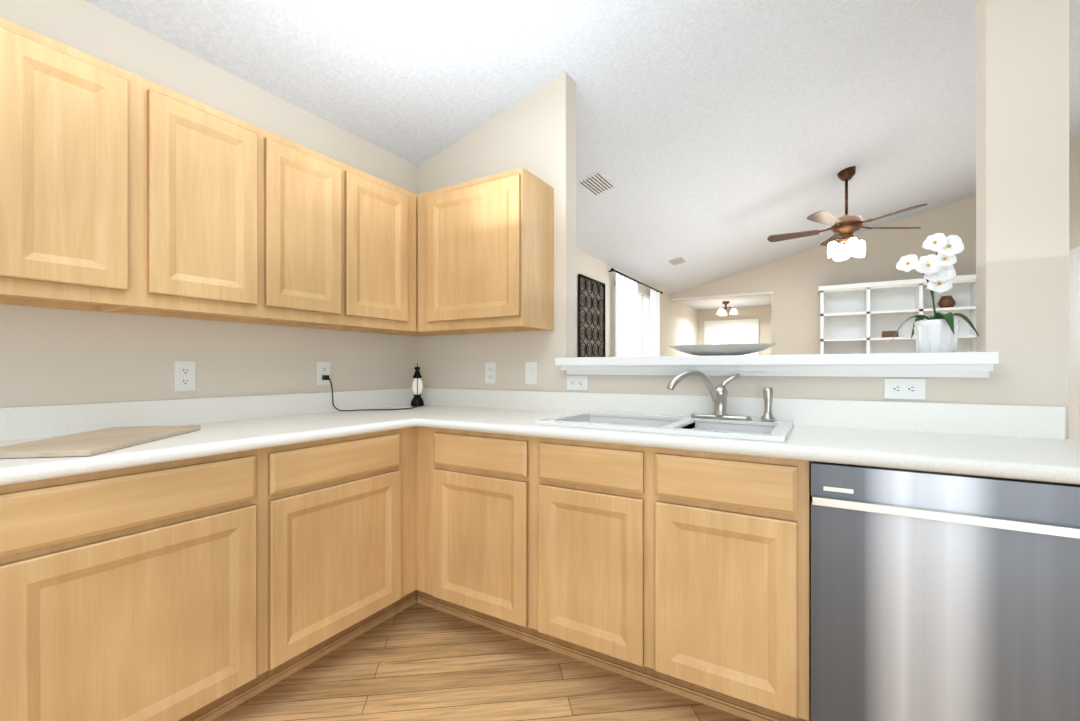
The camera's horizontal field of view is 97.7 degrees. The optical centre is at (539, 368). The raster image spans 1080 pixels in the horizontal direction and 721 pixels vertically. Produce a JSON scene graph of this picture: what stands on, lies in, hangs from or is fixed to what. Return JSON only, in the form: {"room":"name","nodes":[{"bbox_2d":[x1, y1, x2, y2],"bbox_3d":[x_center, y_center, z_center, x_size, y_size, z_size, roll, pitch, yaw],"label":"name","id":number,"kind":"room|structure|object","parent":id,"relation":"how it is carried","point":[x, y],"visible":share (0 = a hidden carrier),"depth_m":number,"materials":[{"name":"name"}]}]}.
{"room":"kitchen","nodes":[
{"label":"kitchen","id":0,"kind":"room"},
{"bbox_2d":[0,0,672,407],"bbox_3d":[-0.478,-0.055,3.557,0.160,2.400,10.560,0,0,31],"label":"wall","id":1,"kind":"structure","parent":0,"point":[52,356],"depth_m":1.89,"materials":[{"name":"beige paint"}]},
{"bbox_2d":[0,17,147,311],"bbox_3d":[-1.477,-0.571,1.421,0.320,0.712,0.329,0,0,31],"label":"upper cabinet","id":2,"kind":"object","parent":1,"relation":"attached to","point":[122,191],"depth_m":1.35,"materials":[{"name":"brown wood"}]},
{"bbox_2d":[174,361,195,390],"bbox_3d":[-1.398,0.030,1.859,0.008,0.117,0.072,0,0,31],"label":"electrical outlet","id":3,"kind":"object","parent":1,"relation":"attached to","point":[184,375],"visible":1,"depth_m":1.86,"materials":[{"name":"white plastic"}]},
{"bbox_2d":[108,80,267,320],"bbox_3d":[-1.295,-0.571,1.725,0.320,0.712,0.380,0,0,31],"label":"upper cabinet","id":4,"kind":"object","parent":1,"relation":"attached to","point":[208,166],"depth_m":1.65,"materials":[{"name":"brown wood"}]},
{"bbox_2d":[244,131,347,327],"bbox_3d":[-1.104,-0.571,2.043,0.320,0.712,0.361,0,0,31],"label":"upper cabinet","id":5,"kind":"object","parent":1,"relation":"attached to","point":[308,188],"depth_m":1.97,"materials":[{"name":"brown wood"}]},
{"bbox_2d":[317,362,329,384],"bbox_3d":[-1.088,0.025,2.376,0.008,0.117,0.072,0,0,31],"label":"electrical outlet","id":6,"kind":"object","parent":1,"relation":"attached to","point":[323,368],"visible":0.85,"depth_m":2.37,"materials":[{"name":"white plastic"}]},
{"bbox_2d":[308,166,415,332],"bbox_3d":[-0.894,-0.571,2.392,0.320,0.712,0.455,0,0,31],"label":"upper cabinet","id":7,"kind":"object","parent":1,"relation":"attached to","point":[381,213],"depth_m":2.31,"materials":[{"name":"brown wood"}]},
{"bbox_2d":[578,274,604,356],"bbox_3d":[0.577,-0.375,5.205,0.030,1.221,0.681,0,0,31],"label":"art panel","id":8,"kind":"object","parent":1,"relation":"attached to","point":[591,317],"visible":0.73,"depth_m":5.18,"materials":[{"name":"black metal"}]},
{"bbox_2d":[614,282,649,356],"bbox_3d":[1.308,-0.081,6.435,0.019,1.950,1.551,0,0,31],"label":"living room window","id":9,"kind":"structure","parent":1,"relation":"in","point":[643,325],"depth_m":6.64,"materials":[{"name":"white"}]},
{"bbox_2d":[609,268,662,293],"bbox_3d":[1.335,-1.161,6.407,0.096,0.042,2.011,0,0,31],"label":"curtain rod","id":10,"kind":"object","parent":1,"relation":"attached to","point":[613,270],"visible":0.92,"depth_m":6.15,"materials":[{"name":"black metal"}]},
{"bbox_2d":[616,273,637,356],"bbox_3d":[1.107,-0.011,5.976,0.073,2.250,0.798,0,0,31],"label":"curtain","id":11,"kind":"object","parent":10,"relation":"hanging from","point":[626,317],"visible":0.33,"depth_m":5.91,"materials":[{"name":"white fabric"}]},
{"bbox_2d":[650,289,659,355],"bbox_3d":[1.695,-0.011,6.956,0.073,2.250,0.458,0,0,31],"label":"curtain","id":12,"kind":"object","parent":10,"relation":"hanging from","point":[654,323],"visible":0.35,"depth_m":6.90,"materials":[{"name":"white fabric"}]},
{"bbox_2d":[211,590,750,720],"bbox_3d":[3.330,1.175,3.044,8.100,0.060,13.600,0,0,31],"label":"floor","id":13,"kind":"structure","parent":0,"point":[416,661],"depth_m":1.70,"materials":[{"name":"brown wood"}]},
{"bbox_2d":[0,447,275,720],"bbox_3d":[-1.311,0.703,1.430,0.594,0.884,0.629,0,0,31],"label":"base cabinet","id":14,"kind":"object","parent":13,"relation":"on","point":[208,588],"depth_m":1.27,"materials":[{"name":"brown wood"}]},
{"bbox_2d":[276,427,415,682],"bbox_3d":[-0.974,0.703,1.992,0.594,0.884,0.716,0,0,31],"label":"base cabinet","id":15,"kind":"object","parent":13,"relation":"on","point":[346,506],"depth_m":1.81,"materials":[{"name":"brown wood"}]},
{"bbox_2d":[416,427,431,607],"bbox_3d":[-0.615,0.703,2.495,0.693,0.884,0.594,0,0,31],"label":"base cabinet","id":16,"kind":"object","parent":13,"relation":"on","point":[423,434],"depth_m":2.12,"materials":[{"name":"brown wood"}]},
{"bbox_2d":[0,389,419,485],"bbox_3d":[-1.296,0.190,1.421,0.630,0.139,1.890,0,0,31],"label":"countertop","id":17,"kind":"structure","parent":16,"relation":"on","point":[237,423],"depth_m":1.67,"materials":[{"name":"white laminate"}]},
{"bbox_2d":[0,425,199,458],"bbox_3d":[-1.301,0.211,1.410,0.270,0.016,0.522,0,0,-10],"label":"cutting board","id":18,"kind":"object","parent":17,"relation":"on","point":[91,443],"visible":0.98,"depth_m":1.31,"materials":[{"name":"brown wood"}]},
{"bbox_2d":[388,388,1079,484],"bbox_3d":[0.513,0.190,1.809,3.333,0.139,0.611,0,0,31],"label":"countertop","id":19,"kind":"structure","parent":16,"relation":"on","point":[1024,442],"depth_m":1.60,"materials":[{"name":"white laminate"}]},
{"bbox_2d":[322,363,423,410],"bbox_3d":[-0.842,0.093,2.541,0.243,0.252,0.561,0,0,31],"label":"lantern","id":20,"kind":"object","parent":19,"relation":"on","point":[417,387],"visible":1,"depth_m":2.72,"materials":[{"name":"black metal"}]},
{"bbox_2d":[535,411,793,441],"bbox_3d":[0.479,0.302,1.832,0.867,0.198,0.492,0,0,31],"label":"sink","id":21,"kind":"object","parent":19,"relation":"in","point":[772,431],"visible":0.27,"depth_m":1.82,"materials":[{"name":"white ceramic"}]},
{"bbox_2d":[667,370,774,420],"bbox_3d":[0.714,0.103,1.868,0.381,0.197,0.180,0,0,31],"label":"faucet","id":22,"kind":"object","parent":19,"relation":"on","point":[718,394],"visible":1,"depth_m":1.89,"materials":[{"name":"silver metal"}]},
{"bbox_2d":[432,428,535,643],"bbox_3d":[-0.095,0.703,2.183,0.520,0.884,0.594,0,0,31],"label":"base cabinet","id":23,"kind":"object","parent":13,"relation":"on","point":[484,484],"depth_m":1.93,"materials":[{"name":"brown wood"}]},
{"bbox_2d":[536,437,651,684],"bbox_3d":[0.312,0.703,1.939,0.465,0.884,0.594,0,0,31],"label":"base cabinet","id":24,"kind":"object","parent":13,"relation":"on","point":[594,499],"depth_m":1.68,"materials":[{"name":"brown wood"}]},
{"bbox_2d":[652,447,811,720],"bbox_3d":[0.711,0.703,1.700,0.464,0.884,0.594,0,0,31],"label":"base cabinet","id":25,"kind":"object","parent":13,"relation":"on","point":[685,573],"depth_m":1.44,"materials":[{"name":"brown wood"}]},
{"bbox_2d":[819,274,975,353],"bbox_3d":[4.906,0.004,6.126,2.221,2.280,0.367,0,0,31],"label":"bookshelf","id":26,"kind":"object","parent":13,"relation":"on","point":[858,318],"visible":0.27,"depth_m":6.37,"materials":[{"name":"white paint"}]},
{"bbox_2d":[882,331,897,337],"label":"decor","id":27,"kind":"object","parent":26,"relation":"in","point":[884,333],"depth_m":6.24,"materials":[{"name":"brown wood"}]},
{"bbox_2d":[938,296,955,307],"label":"decor","id":28,"kind":"object","parent":26,"relation":"in","point":[946,301],"depth_m":5.93,"materials":[{"name":"brown ceramic"}]},
{"bbox_2d":[811,461,1079,720],"bbox_3d":[1.159,0.705,1.401,0.606,0.880,0.593,0,0,31],"label":"dishwasher","id":29,"kind":"object","parent":13,"relation":"on","point":[937,596],"visible":0.88,"depth_m":1.18,"materials":[{"name":"silver metal"}]},
{"bbox_2d":[976,0,1068,438],"bbox_3d":[1.607,-0.401,1.582,0.194,3.091,0.120,0,0,31],"label":"wall","id":30,"kind":"structure","parent":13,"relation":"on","point":[1022,187],"depth_m":1.53,"materials":[{"name":"beige paint"}]},
{"bbox_2d":[85,0,1079,293],"bbox_3d":[2.548,-2.150,1.740,8.100,2.084,10.560,0,0,31],"label":"ceiling","id":31,"kind":"structure","parent":0,"point":[719,138],"depth_m":2.72,"materials":[{"name":"white paint"}]},
{"bbox_2d":[578,171,614,195],"bbox_3d":[0.438,-1.414,3.622,0.170,0.051,0.320,0,0,31],"label":"ceiling vent","id":32,"kind":"object","parent":31,"relation":"in","point":[596,183],"visible":1,"depth_m":3.60,"materials":[{"name":"white metal"}]},
{"bbox_2d":[667,256,686,265],"bbox_3d":[1.770,-1.384,6.082,0.170,0.051,0.320,0,0,31],"label":"ceiling vent","id":33,"kind":"object","parent":31,"relation":"in","point":[677,260],"visible":0.92,"depth_m":6.06,"materials":[{"name":"white metal"}]},
{"bbox_2d":[767,166,927,260],"bbox_3d":[2.808,-1.437,4.403,1.251,0.825,1.278,0,0,31],"label":"ceiling fan","id":34,"kind":"object","parent":31,"relation":"hanging from","point":[844,227],"visible":1,"depth_m":4.32,"materials":[{"name":"brown wood"}]},
{"bbox_2d":[673,301,698,355],"bbox_3d":[2.733,-0.081,8.953,0.120,2.450,2.000,0,0,31],"label":"wall","id":35,"kind":"structure","parent":0,"point":[688,325],"depth_m":8.74,"materials":[{"name":"beige paint"}]},
{"bbox_2d":[418,71,985,403],"bbox_3d":[0.398,-0.182,2.308,2.627,2.654,0.120,0,0,31],"label":"wall","id":36,"kind":"structure","parent":0,"point":[534,133],"depth_m":2.46,"materials":[{"name":"beige paint"}]},
{"bbox_2d":[382,167,553,336],"bbox_3d":[-0.426,-0.562,2.542,0.968,0.730,0.319,0,0,31],"label":"upper cabinet","id":37,"kind":"object","parent":36,"relation":"attached to","point":[484,254],"visible":0.9,"depth_m":2.31,"materials":[{"name":"brown wood"}]},
{"bbox_2d":[485,362,495,382],"bbox_3d":[-0.277,0.025,2.637,0.072,0.117,0.008,0,0,31],"label":"electrical outlet","id":38,"kind":"object","parent":36,"relation":"attached to","point":[490,372],"visible":1,"depth_m":2.63,"materials":[{"name":"white plastic"}]},
{"bbox_2d":[525,362,536,383],"bbox_3d":[-0.047,0.025,2.498,0.072,0.117,0.010,0,0,31],"label":"light switch","id":39,"kind":"object","parent":36,"relation":"attached to","point":[530,372],"visible":1,"depth_m":2.50,"materials":[{"name":"white plastic"}]},
{"bbox_2d":[567,376,587,390],"bbox_3d":[0.186,0.073,2.359,0.117,0.072,0.008,0,0,31],"label":"outlet","id":40,"kind":"object","parent":36,"relation":"attached to","point":[577,382],"visible":1,"depth_m":2.36,"materials":[{"name":"white plastic"}]},
{"bbox_2d":[555,352,998,377],"bbox_3d":[0.842,-0.011,2.041,1.614,0.083,0.290,0,0,31],"label":"sill","id":41,"kind":"structure","parent":36,"relation":"on","point":[965,364],"depth_m":1.80,"materials":[{"name":"white paint"}]},
{"bbox_2d":[669,343,775,355],"bbox_3d":[0.789,-0.078,2.067,0.452,0.048,0.208,0,0,31],"label":"decorative bowl","id":42,"kind":"object","parent":41,"relation":"on","point":[721,349],"visible":0.92,"depth_m":1.99,"materials":[{"name":"white ceramic"}]},
{"bbox_2d":[892,233,978,352],"bbox_3d":[1.410,-0.262,1.687,0.263,0.416,0.221,0,0,31],"label":"orchid","id":43,"kind":"object","parent":41,"relation":"on","point":[937,332],"visible":0.94,"depth_m":1.65,"materials":[{"name":"white plant"}]},
{"bbox_2d":[884,379,925,398],"bbox_3d":[1.304,0.073,1.688,0.117,0.072,0.008,0,0,31],"label":"outlet","id":44,"kind":"object","parent":36,"relation":"attached to","point":[904,388],"visible":1,"depth_m":1.69,"materials":[{"name":"white plastic"}]},
{"bbox_2d":[680,295,770,309],"bbox_3d":[3.438,-1.236,8.530,1.764,0.080,2.000,0,0,31],"label":"ceiling","id":45,"kind":"structure","parent":0,"point":[748,301],"depth_m":8.56,"materials":[{"name":"white paint"}]},
{"bbox_2d":[717,301,736,315],"bbox_3d":[3.357,-1.080,8.439,0.325,0.229,0.355,0,0,31],"label":"light","id":46,"kind":"object","parent":45,"relation":"attached to","point":[721,312],"visible":1,"depth_m":8.39,"materials":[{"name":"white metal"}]},
{"bbox_2d":[699,306,770,354],"bbox_3d":[3.924,-0.081,9.335,1.470,2.450,0.120,0,0,31],"label":"wall","id":47,"kind":"structure","parent":0,"point":[763,313],"depth_m":9.18,"materials":[{"name":"beige paint"}]},
{"bbox_2d":[704,319,758,354],"bbox_3d":[3.766,0.094,9.318,1.000,2.100,0.065,0,0,31],"label":"front door","id":48,"kind":"structure","parent":47,"relation":"in","point":[742,331],"depth_m":9.28,"materials":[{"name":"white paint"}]},
{"bbox_2d":[671,195,975,354],"bbox_3d":[4.115,-0.601,6.888,4.610,3.490,0.120,0,0,31],"label":"wall","id":49,"kind":"structure","parent":0,"point":[794,282],"depth_m":6.85,"materials":[{"name":"beige paint"}]},
{"bbox_2d":[671,291,772,300],"bbox_3d":[2.859,-1.153,7.564,1.564,0.035,0.011,0,0,31],"label":"trim","id":50,"kind":"structure","parent":49,"relation":"attached to","point":[729,295],"depth_m":7.52,"materials":[{"name":"white paint"}]},
{"bbox_2d":[1069,134,1079,250],"bbox_3d":[5.073,-0.600,4.121,0.120,3.490,3.640,0,0,31],"label":"wall","id":51,"kind":"structure","parent":0,"point":[1074,192],"depth_m":4.75,"materials":[{"name":"beige paint"}]},
{"bbox_2d":[1069,246,1079,438],"bbox_3d":[5.085,-0.028,4.282,0.024,2.345,1.318,0,0,31],"label":"door frame","id":52,"kind":"structure","parent":51,"relation":"attached to","point":[1074,343],"depth_m":4.70,"materials":[{"name":"white paint"}]}
]}

